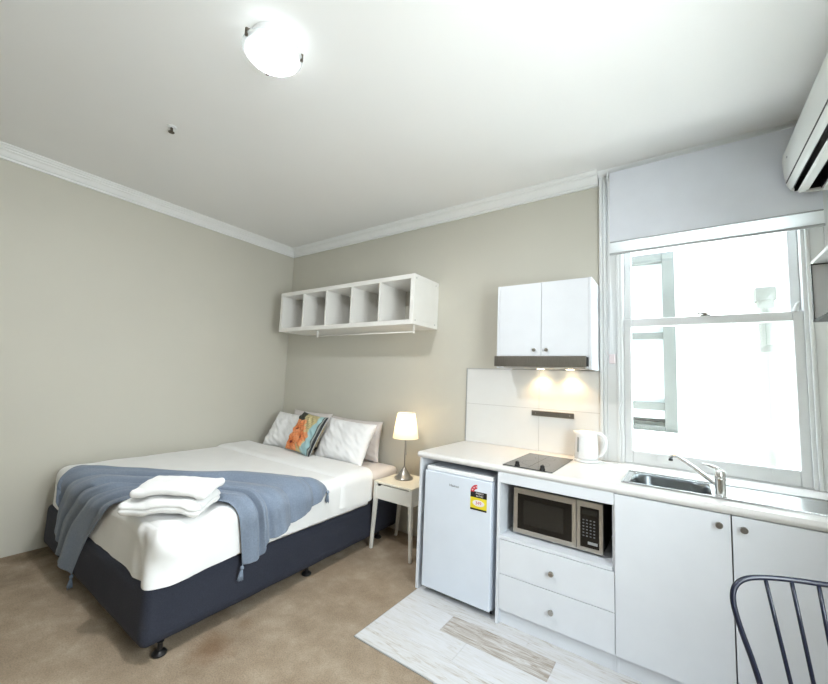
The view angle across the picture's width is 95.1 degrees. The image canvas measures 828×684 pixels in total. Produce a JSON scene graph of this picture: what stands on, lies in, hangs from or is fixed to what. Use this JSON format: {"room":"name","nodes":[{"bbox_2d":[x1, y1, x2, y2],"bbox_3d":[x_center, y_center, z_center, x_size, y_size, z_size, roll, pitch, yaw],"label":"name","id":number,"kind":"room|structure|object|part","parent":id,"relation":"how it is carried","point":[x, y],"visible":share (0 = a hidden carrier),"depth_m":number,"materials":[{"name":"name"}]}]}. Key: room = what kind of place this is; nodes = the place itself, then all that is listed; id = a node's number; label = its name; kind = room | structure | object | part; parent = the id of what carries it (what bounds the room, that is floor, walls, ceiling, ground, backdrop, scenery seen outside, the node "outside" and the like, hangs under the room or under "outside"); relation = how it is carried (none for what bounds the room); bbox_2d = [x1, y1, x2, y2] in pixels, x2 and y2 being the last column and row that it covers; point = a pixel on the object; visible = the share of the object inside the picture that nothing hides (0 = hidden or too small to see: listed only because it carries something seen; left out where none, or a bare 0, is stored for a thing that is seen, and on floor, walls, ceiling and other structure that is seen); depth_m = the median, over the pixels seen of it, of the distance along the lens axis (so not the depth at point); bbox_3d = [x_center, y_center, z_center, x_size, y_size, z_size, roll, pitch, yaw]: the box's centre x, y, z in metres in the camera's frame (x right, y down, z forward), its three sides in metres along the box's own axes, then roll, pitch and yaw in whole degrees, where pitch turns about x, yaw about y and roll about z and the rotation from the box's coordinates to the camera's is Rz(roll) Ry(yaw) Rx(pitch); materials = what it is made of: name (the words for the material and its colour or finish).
{"room":"studio apartment","nodes":[
{"label":"studio apartment","id":0,"kind":"room"},
{"bbox_2d":[0,158,293,557],"bbox_3d":[-2.945,0.131,2.913,0.150,3.055,4.800,-2,-7,35],"label":"wall","id":1,"kind":"structure","parent":0,"point":[127,329],"depth_m":3.28,"materials":[{"name":"beige paint"}]},
{"bbox_2d":[0,141,293,257],"bbox_3d":[-2.780,-1.347,2.985,0.100,0.088,4.500,-2,-7,35],"label":"trim","id":2,"kind":"structure","parent":1,"relation":"attached to","point":[8,152],"depth_m":3.33,"materials":[{"name":"paint"}]},
{"bbox_2d":[0,527,643,683],"bbox_3d":[-1.018,1.555,1.366,4.920,0.124,4.700,-2,-7,35],"label":"floor","id":3,"kind":"structure","parent":0,"point":[297,629],"depth_m":2.01,"materials":[{"name":"beige carpet"}]},
{"bbox_2d":[44,449,396,658],"bbox_3d":[-1.448,1.357,3.170,1.908,0.590,2.190,-2,-7,35],"label":"bed","id":4,"kind":"object","parent":3,"relation":"on","point":[149,617],"visible":0.25,"depth_m":2.16,"materials":[{"name":"blue fabric"}]},
{"bbox_2d":[53,440,372,590],"bbox_3d":[-1.540,1.133,3.018,1.936,0.309,1.686,-2,-7,35],"label":"sheet","id":5,"kind":"object","parent":4,"relation":"on","point":[159,550],"visible":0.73,"depth_m":2.20,"materials":[{"name":"white fabric"}]},
{"bbox_2d":[54,465,328,589],"bbox_3d":[-1.554,1.221,2.429,1.868,0.706,0.618,2,-6,3],"label":"throw blanket","id":6,"kind":"object","parent":5,"relation":"on","point":[266,505],"visible":0.81,"depth_m":2.38,"materials":[{"name":"blue fabric"}]},
{"bbox_2d":[117,489,219,517],"bbox_3d":[-1.323,0.868,2.063,0.432,0.103,0.263,3,-6,-2],"label":"folded towel","id":7,"kind":"object","parent":6,"relation":"on","point":[191,507],"visible":0.65,"depth_m":1.95,"materials":[{"name":"white fabric"}]},
{"bbox_2d":[130,475,224,499],"bbox_3d":[-1.287,0.797,2.084,0.394,0.068,0.252,3,-6,-3],"label":"folded towel","id":8,"kind":"object","parent":7,"relation":"on","point":[199,488],"visible":1,"depth_m":2.01,"materials":[{"name":"white fabric"}]},
{"bbox_2d":[284,411,328,456],"bbox_3d":[-1.045,0.889,3.683,0.416,0.386,0.244,-3,-8,42],"label":"cushion","id":9,"kind":"object","parent":5,"relation":"on","point":[304,438],"visible":0.98,"depth_m":3.60,"materials":[{"name":"multicoloured fabric"}]},
{"bbox_2d":[263,411,299,447],"bbox_3d":[-1.341,0.963,4.086,0.605,0.373,0.282,-2,-7,35],"label":"pillow","id":10,"kind":"object","parent":4,"relation":"on","point":[282,427],"visible":0.59,"depth_m":4.07,"materials":[{"name":"white fabric"}]},
{"bbox_2d":[294,409,332,448],"bbox_3d":[-1.149,0.972,4.204,0.640,0.398,0.167,-2,-7,35],"label":"pillow","id":11,"kind":"object","parent":4,"relation":"on","point":[297,412],"visible":0.16,"depth_m":4.10,"materials":[{"name":"fabric"}]},
{"bbox_2d":[314,417,376,465],"bbox_3d":[-0.653,0.935,3.576,0.604,0.384,0.259,-2,-7,35],"label":"pillow","id":12,"kind":"object","parent":4,"relation":"on","point":[342,440],"visible":0.95,"depth_m":3.49,"materials":[{"name":"white fabric"}]},
{"bbox_3d":[-1.425,1.182,3.205,1.858,0.233,2.024,-2,-7,35],"label":"mattress","id":13,"kind":"part","parent":4,"relation":"part of","materials":[{"name":"white fabric"}]},
{"bbox_2d":[333,416,382,462],"bbox_3d":[-0.605,0.967,3.813,0.700,0.383,0.168,-2,-7,35],"label":"pillow","id":14,"kind":"object","parent":4,"relation":"on","point":[372,452],"visible":0.19,"depth_m":3.62,"materials":[{"name":"fabric"}]},
{"bbox_2d":[369,473,419,563],"bbox_3d":[-0.090,1.432,3.156,0.419,0.551,0.377,-2,-7,35],"label":"bedside table","id":15,"kind":"object","parent":3,"relation":"on","point":[405,493],"visible":0.64,"depth_m":3.03,"materials":[{"name":"white paint"}]},
{"bbox_3d":[-0.332,1.428,3.121,0.065,0.533,0.042,-2,-7,35],"label":"leg","id":16,"kind":"part","parent":15,"relation":"part of","materials":[{"name":"white paint"}]},
{"bbox_3d":[-0.170,1.220,3.021,0.328,0.113,0.014,-2,-7,35],"label":"drawer","id":17,"kind":"part","parent":15,"relation":"part of","materials":[{"name":"white paint"}]},
{"bbox_3d":[-0.136,1.463,3.397,0.065,0.533,0.032,-2,-7,35],"label":"leg","id":18,"kind":"part","parent":15,"relation":"part of","materials":[{"name":"white paint"}]},
{"bbox_3d":[-0.068,1.237,3.165,0.376,0.125,0.353,-2,-7,35],"label":"frame","id":19,"kind":"part","parent":15,"relation":"part of","materials":[{"name":"white paint"}]},
{"bbox_2d":[393,412,417,480],"bbox_3d":[-0.075,0.887,3.248,0.223,0.551,0.223,-2,-7,35],"label":"table lamp","id":20,"kind":"object","parent":15,"relation":"on","point":[405,428],"visible":1,"depth_m":3.19,"materials":[{"name":"white fabric"}]},
{"bbox_3d":[-0.076,0.902,3.246,0.029,0.340,0.030,-2,-7,35],"label":"stem","id":21,"kind":"part","parent":20,"relation":"part of","materials":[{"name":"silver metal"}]},
{"bbox_3d":[-0.068,0.719,3.264,0.223,0.212,0.223,-2,-7,35],"label":"lamp shade","id":22,"kind":"part","parent":20,"relation":"part of","materials":[{"name":"beige fabric"}]},
{"bbox_3d":[-0.029,1.420,2.907,0.030,0.533,0.042,-2,-7,35],"label":"leg","id":23,"kind":"part","parent":15,"relation":"part of","materials":[{"name":"white paint"}]},
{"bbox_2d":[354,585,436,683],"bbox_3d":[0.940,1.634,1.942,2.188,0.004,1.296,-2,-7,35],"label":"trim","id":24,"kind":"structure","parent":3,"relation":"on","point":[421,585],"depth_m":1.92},
{"bbox_2d":[415,457,439,587],"bbox_3d":[0.231,1.260,2.863,0.018,0.858,0.690,-2,-7,35],"label":"end panel","id":25,"kind":"object","parent":3,"relation":"on","point":[424,462],"visible":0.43,"depth_m":2.60,"materials":[{"name":"white laminate"}]},
{"bbox_2d":[421,461,497,613],"bbox_3d":[0.439,1.271,2.657,0.484,0.813,0.628,-2,-7,35],"label":"fridge","id":26,"kind":"object","parent":3,"relation":"on","point":[460,529],"visible":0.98,"depth_m":2.39,"materials":[{"name":"white plastic"}]},
{"bbox_2d":[495,471,616,671],"bbox_3d":[0.934,1.238,2.336,0.627,0.858,0.706,-2,-7,35],"label":"base cabinet","id":27,"kind":"object","parent":3,"relation":"on","point":[562,596],"visible":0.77,"depth_m":2.05,"materials":[{"name":"white laminate"}]},
{"bbox_3d":[0.693,1.246,2.522,0.018,0.858,0.680,-2,-7,35],"label":"panel","id":28,"kind":"part","parent":27,"relation":"part of","materials":[{"name":"white laminate"}]},
{"bbox_2d":[500,525,612,570],"bbox_3d":[0.947,1.184,2.350,0.597,0.018,0.679,-2,-7,35],"label":"niche shelf","id":29,"kind":"object","parent":27,"relation":"attached to","point":[586,559],"depth_m":2.09,"materials":[{"name":"white laminate"}]},
{"bbox_3d":[0.748,1.450,2.048,0.606,0.194,0.017,-2,-7,35],"label":"drawer","id":30,"kind":"part","parent":27,"relation":"part of","materials":[{"name":"white laminate"}]},
{"bbox_3d":[0.756,1.256,2.067,0.606,0.190,0.017,-2,-7,35],"label":"drawer","id":31,"kind":"part","parent":27,"relation":"part of","materials":[{"name":"white laminate"}]},
{"bbox_3d":[0.775,0.808,2.112,0.608,0.060,0.018,-2,-7,35],"label":"rail","id":32,"kind":"part","parent":27,"relation":"part of","materials":[{"name":"white laminate"}]},
{"bbox_2d":[513,486,611,555],"bbox_3d":[0.906,1.030,2.295,0.489,0.274,0.368,-2,-7,35],"label":"microwave","id":33,"kind":"object","parent":27,"relation":"on","point":[581,524],"visible":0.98,"depth_m":2.14,"materials":[{"name":"silver plastic"}]},
{"bbox_3d":[0.754,1.010,2.195,0.309,0.202,0.015,-2,-7,35],"label":"door glass","id":34,"kind":"part","parent":33,"relation":"part of","materials":[{"name":"black glass"}]},
{"bbox_3d":[0.753,1.007,2.196,0.355,0.260,0.020,-2,-7,35],"label":"door","id":35,"kind":"part","parent":33,"relation":"part of","materials":[{"name":"metal"}]},
{"bbox_3d":[0.949,1.004,2.045,0.094,0.208,0.004,-2,-7,35],"label":"control panel","id":36,"kind":"part","parent":33,"relation":"part of","materials":[{"name":"black glass"}]},
{"bbox_3d":[1.198,1.234,2.177,0.012,0.858,0.660,-2,-7,35],"label":"panel","id":37,"kind":"part","parent":27,"relation":"part of","materials":[{"name":"white laminate"}]},
{"bbox_2d":[614,493,827,683],"bbox_3d":[1.593,1.221,1.871,0.982,0.858,0.706,-2,-7,35],"label":"base cabinet","id":38,"kind":"object","parent":3,"relation":"on","point":[674,618],"visible":0.98,"depth_m":1.68,"materials":[{"name":"white laminate"}]},
{"bbox_3d":[1.210,1.234,2.169,0.012,0.858,0.660,-2,-7,35],"label":"panel","id":39,"kind":"part","parent":38,"relation":"part of","materials":[{"name":"white laminate"}]},
{"bbox_2d":[418,441,827,531],"bbox_3d":[1.134,0.789,2.273,2.214,0.036,0.709,-2,-7,35],"label":"benchtop","id":40,"kind":"object","parent":38,"relation":"on","point":[608,477],"visible":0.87,"depth_m":2.10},
{"bbox_2d":[503,453,572,472],"bbox_3d":[0.806,0.756,2.429,0.294,0.032,0.505,-2,-7,35],"label":"cooktop","id":41,"kind":"object","parent":40,"relation":"on","point":[531,461],"visible":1,"depth_m":2.38,"materials":[{"name":"black glass"}]},
{"bbox_3d":[0.661,0.743,2.223,0.294,0.006,0.002,-2,-7,35],"label":"trim","id":42,"kind":"part","parent":41,"relation":"part of","materials":[{"name":"black glass"}]},
{"bbox_2d":[573,430,618,463],"bbox_3d":[1.196,0.694,2.510,0.266,0.204,0.161,-2,-7,35],"label":"electric kettle","id":43,"kind":"object","parent":40,"relation":"on","point":[586,444],"visible":1,"depth_m":2.48,"materials":[{"name":"white plastic"}]},
{"bbox_3d":[1.157,0.600,2.546,0.114,0.013,0.114,-2,-7,35],"label":"lid","id":44,"kind":"part","parent":43,"relation":"part of","materials":[{"name":"white plastic"}]},
{"bbox_3d":[1.236,0.684,2.502,0.081,0.172,0.024,0,-6,23],"label":"handle","id":45,"kind":"part","parent":43,"relation":"part of","materials":[{"name":"white plastic"}]},
{"bbox_2d":[621,470,827,516],"bbox_3d":[1.558,0.818,1.876,0.897,0.160,0.338,-2,-7,35],"label":"sink","id":46,"kind":"object","parent":40,"relation":"in","point":[802,504],"visible":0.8,"depth_m":1.87,"materials":[{"name":"metal"}]},
{"bbox_3d":[1.360,0.827,2.015,0.344,0.154,0.272,-2,-7,35],"label":"bowl","id":47,"kind":"part","parent":46,"relation":"part of","materials":[{"name":"metal"}]},
{"bbox_2d":[668,454,727,497],"bbox_3d":[1.434,0.675,1.942,0.052,0.142,0.347,3,-6,-7],"label":"mixer tap","id":48,"kind":"object","parent":46,"relation":"on","point":[719,482],"visible":1,"depth_m":1.80,"materials":[{"name":"silver metal"}]},
{"bbox_3d":[1.440,0.657,1.956,0.027,0.103,0.324,3,-6,-4],"label":"spout","id":49,"kind":"part","parent":48,"relation":"part of","materials":[{"name":"silver metal"}]},
{"bbox_3d":[1.444,0.622,1.832,0.044,0.050,0.112,4,-6,-18],"label":"lever","id":50,"kind":"part","parent":48,"relation":"part of","materials":[{"name":"silver metal"}]},
{"bbox_3d":[1.196,1.152,1.768,0.456,0.769,0.017,-2,-7,35],"label":"door","id":51,"kind":"part","parent":38,"relation":"part of","materials":[{"name":"white laminate"}]},
{"bbox_3d":[1.350,0.810,1.676,0.029,0.029,0.026,-2,-7,35],"label":"knob","id":52,"kind":"part","parent":38,"relation":"part of","materials":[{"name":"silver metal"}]},
{"bbox_3d":[1.419,0.808,1.628,0.029,0.029,0.026,-2,-7,35],"label":"knob","id":53,"kind":"part","parent":38,"relation":"part of","materials":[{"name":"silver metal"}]},
{"bbox_3d":[1.599,1.141,1.484,0.522,0.769,0.017,-2,-7,35],"label":"door","id":54,"kind":"part","parent":38,"relation":"part of","materials":[{"name":"white laminate"}]},
{"bbox_2d":[730,574,827,683],"bbox_3d":[1.091,1.097,0.837,0.450,0.867,0.463,1,-6,15],"label":"metal chair","id":55,"kind":"object","parent":3,"relation":"on","point":[819,584],"visible":1,"depth_m":1.09,"materials":[{"name":"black metal"}]},
{"bbox_2d":[0,0,827,247],"bbox_3d":[-0.889,-1.501,1.664,5.020,0.120,4.800,-2,-7,35],"label":"ceiling","id":56,"kind":"structure","parent":0,"point":[392,110],"depth_m":2.07,"materials":[{"name":"paint"}]},
{"bbox_2d":[167,124,176,133],"bbox_3d":[-1.568,-1.373,2.449,0.056,0.038,0.056,-2,-7,35],"label":"sprinkler","id":57,"kind":"object","parent":56,"relation":"attached to","point":[170,126],"visible":1,"depth_m":2.44,"materials":[{"name":"white paint"}]},
{"bbox_2d":[245,21,303,75],"bbox_3d":[-0.664,-1.360,1.778,0.270,0.117,0.274,-2,-7,35],"label":"ceiling lamp","id":58,"kind":"object","parent":56,"relation":"attached to","point":[271,41],"visible":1,"depth_m":1.74,"materials":[{"name":"white glass"}]},
{"bbox_3d":[-0.663,-1.361,1.779,0.116,0.036,0.116,-2,-7,35],"label":"bulb","id":59,"kind":"part","parent":58,"relation":"part of","materials":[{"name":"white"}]},
{"bbox_2d":[283,187,827,624],"bbox_3d":[0.382,0.318,3.397,4.720,3.055,0.150,-2,-7,35],"label":"wall","id":60,"kind":"structure","parent":0,"point":[368,377],"depth_m":3.48,"materials":[{"name":"beige paint"}]},
{"bbox_2d":[279,273,438,335],"bbox_3d":[-0.636,-0.328,3.867,1.832,0.433,0.391,-2,-7,35],"label":"cube shelf","id":61,"kind":"object","parent":60,"relation":"attached to","point":[349,308],"visible":0.99,"depth_m":3.70,"materials":[{"name":"white laminate"}]},
{"bbox_3d":[-1.369,-0.309,4.384,0.040,0.353,0.391,-2,-7,35],"label":"panel","id":62,"kind":"part","parent":61,"relation":"part of","materials":[{"name":"white wood"}]},
{"bbox_3d":[-0.645,-0.133,3.849,1.831,0.040,0.391,-2,-7,35],"label":"panel","id":63,"kind":"part","parent":61,"relation":"part of","materials":[{"name":"white wood"}]},
{"bbox_3d":[-0.629,-0.524,3.887,1.831,0.040,0.391,-2,-7,35],"label":"panel","id":64,"kind":"part","parent":61,"relation":"part of","materials":[{"name":"white wood"}]},
{"bbox_2d":[317,325,414,336],"bbox_3d":[-0.506,-0.096,3.616,1.245,0.067,0.018,-2,-7,35],"label":"hanging rail","id":65,"kind":"object","parent":61,"relation":"attached to","point":[413,331],"visible":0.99,"depth_m":3.55,"materials":[{"name":"white metal"}]},
{"bbox_3d":[-0.507,-0.076,3.614,1.235,0.012,0.012,-2,-7,35],"label":"rod","id":66,"kind":"part","parent":65,"relation":"part of","materials":[{"name":"white metal"}]},
{"bbox_3d":[0.095,-0.348,3.352,0.040,0.353,0.391,-2,-7,35],"label":"panel","id":67,"kind":"part","parent":61,"relation":"part of","materials":[{"name":"white wood"}]},
{"bbox_2d":[293,169,598,257],"bbox_3d":[-0.110,-1.157,3.779,3.540,0.088,0.100,-2,-7,35],"label":"trim","id":68,"kind":"structure","parent":60,"relation":"attached to","point":[586,180],"depth_m":3.37,"materials":[{"name":"paint"}]},
{"bbox_2d":[465,368,599,459],"bbox_3d":[0.868,0.517,2.927,1.037,0.608,0.012,-2,-7,35],"label":"backsplash","id":69,"kind":"structure","parent":60,"relation":"attached to","point":[500,403],"depth_m":2.90,"materials":[{"name":"white tile"}]},
{"bbox_3d":[0.868,0.517,2.927,1.037,0.608,0.012,-2,-7,35],"label":"edge trim","id":70,"kind":"part","parent":69,"relation":"part of","materials":[{"name":"white tile"}]},
{"bbox_2d":[532,410,573,418],"bbox_3d":[1.023,0.536,2.801,0.305,0.040,0.013,-2,-7,35],"label":"rail","id":71,"kind":"object","parent":69,"relation":"attached to","point":[534,412],"visible":1,"depth_m":2.79,"materials":[{"name":"metal"}]},
{"bbox_2d":[494,355,588,369],"bbox_3d":[0.942,0.151,2.733,0.640,0.088,0.310,-2,-7,35],"label":"range hood","id":72,"kind":"object","parent":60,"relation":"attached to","point":[550,362],"visible":0.99,"depth_m":2.60,"materials":[{"name":"metal"}]},
{"bbox_2d":[497,277,599,370],"bbox_3d":[0.964,-0.106,2.752,0.648,0.610,0.312,-2,-7,35],"label":"upper cabinet","id":73,"kind":"object","parent":60,"relation":"attached to","point":[560,317],"visible":0.98,"depth_m":2.62,"materials":[{"name":"white laminate"}]},
{"bbox_3d":[0.713,-0.098,2.943,0.016,0.610,0.289,-2,-7,35],"label":"panel","id":74,"kind":"part","parent":73,"relation":"part of","materials":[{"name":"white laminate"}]},
{"bbox_3d":[0.769,-0.160,2.744,0.305,0.516,0.018,-2,-7,35],"label":"door","id":75,"kind":"part","parent":73,"relation":"part of","materials":[{"name":"white laminate"}]},
{"bbox_3d":[1.021,-0.167,2.567,0.305,0.516,0.018,-2,-7,35],"label":"door","id":76,"kind":"part","parent":73,"relation":"part of","materials":[{"name":"white laminate"}]},
{"bbox_3d":[1.229,-0.111,2.579,0.016,0.610,0.289,-2,-7,35],"label":"panel","id":77,"kind":"part","parent":73,"relation":"part of","materials":[{"name":"white laminate"}]},
{"bbox_2d":[597,120,797,178],"bbox_3d":[1.831,-1.234,2.438,1.180,0.032,0.060,-2,-7,35],"label":"trim","id":78,"kind":"structure","parent":60,"relation":"attached to","point":[603,173],"depth_m":2.42,"materials":[{"name":"paint"}]},
{"bbox_2d":[599,177,827,491],"bbox_3d":[1.852,-0.193,2.432,1.167,2.037,0.230,-2,-7,35],"label":"window","id":79,"kind":"structure","parent":60,"relation":"in","point":[809,338],"depth_m":2.21,"materials":[{"name":"white paint"}]},
{"bbox_3d":[1.375,-0.200,2.647,0.140,2.021,0.030,-2,-7,35],"label":"architrave","id":80,"kind":"part","parent":79,"relation":"part of","materials":[{"name":"white paint"}]},
{"bbox_3d":[1.868,-0.580,2.462,0.885,0.935,0.040,-2,-7,35],"label":"sash","id":81,"kind":"part","parent":79,"relation":"part of","materials":[{"name":"clear glass"}]},
{"bbox_2d":[607,127,825,363],"bbox_3d":[1.799,-0.541,2.350,1.070,1.360,0.060,-2,-7,35],"label":"roller blind","id":82,"kind":"object","parent":79,"relation":"attached to","point":[738,189],"visible":0.95,"depth_m":2.35,"materials":[{"name":"grey fabric"}]},
{"bbox_3d":[1.368,-0.534,2.648,0.045,1.272,0.017,6,-7,-32],"label":"chain","id":83,"kind":"part","parent":82,"relation":"part of","materials":[{"name":"white plastic"}]},
{"bbox_3d":[1.792,-0.705,2.345,1.036,0.008,0.006,-2,-7,35],"label":"rail","id":84,"kind":"part","parent":82,"relation":"part of","materials":[{"name":"white metal"}]},
{"bbox_3d":[1.792,-0.622,2.342,1.044,0.015,0.012,-2,-7,35],"label":"rail","id":85,"kind":"part","parent":82,"relation":"part of","materials":[{"name":"white metal"}]},
{"bbox_3d":[1.803,0.316,2.336,0.885,0.963,0.042,-2,-7,35],"label":"sash","id":86,"kind":"part","parent":79,"relation":"part of","materials":[{"name":"white paint"}]},
{"bbox_3d":[2.215,-0.222,2.056,0.140,2.021,0.030,-2,-7,35],"label":"architrave","id":87,"kind":"part","parent":79,"relation":"part of","materials":[{"name":"white paint"}]},
{"bbox_3d":[1.034,0.025,0.107,0.150,3.055,4.800,-2,-7,35],"label":"wall","id":88,"kind":"structure","parent":0,"visible":0},
{"bbox_2d":[782,52,827,192],"bbox_3d":[1.917,-1.003,1.719,0.217,0.294,0.880,-2,-7,35],"label":"air conditioner","id":89,"kind":"object","parent":88,"relation":"attached to","point":[805,156],"visible":1,"depth_m":1.81,"materials":[{"name":"plastic"}]},
{"bbox_2d":[810,245,827,321],"bbox_3d":[1.750,-0.251,1.455,0.223,0.275,0.455,-2,-7,35],"label":"box shelf","id":90,"kind":"object","parent":88,"relation":"attached to","point":[818,266],"visible":1,"depth_m":1.68,"materials":[{"name":"white paint"}]},
{"bbox_3d":[1.756,-0.381,1.467,0.220,0.014,0.455,-2,-7,35],"label":"panel","id":91,"kind":"part","parent":90,"relation":"part of","materials":[{"name":"white paint"}]},
{"bbox_3d":[1.877,-0.227,1.633,0.220,0.249,0.014,-2,-7,35],"label":"panel","id":92,"kind":"part","parent":90,"relation":"part of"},
{"bbox_3d":[1.745,-0.120,1.442,0.220,0.012,0.455,-2,-7,35],"label":"panel","id":93,"kind":"part","parent":90,"relation":"part of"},
{"label":"outside","id":94,"kind":"structure","parent":0,"visible":0},
{"bbox_2d":[631,232,799,470],"bbox_3d":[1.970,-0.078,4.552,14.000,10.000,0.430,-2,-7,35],"label":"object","id":95,"kind":"structure","parent":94,"point":[725,392],"depth_m":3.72,"materials":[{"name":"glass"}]},
{"bbox_3d":[2.434,-0.470,4.246,0.590,0.760,0.006,-2,-7,35],"label":"pane","id":96,"kind":"part","parent":95,"relation":"part of","materials":[{"name":"clear glass"}]},
{"bbox_3d":[2.401,0.310,4.170,0.590,0.670,0.006,-2,-7,35],"label":"pane","id":97,"kind":"part","parent":95,"relation":"part of","materials":[{"name":"glass"}]},
{"bbox_3d":[2.376,0.767,4.117,0.590,0.090,0.006,-2,-7,35],"label":"pane","id":98,"kind":"part","parent":95,"relation":"part of","materials":[{"name":"clear glass"}]}
]}

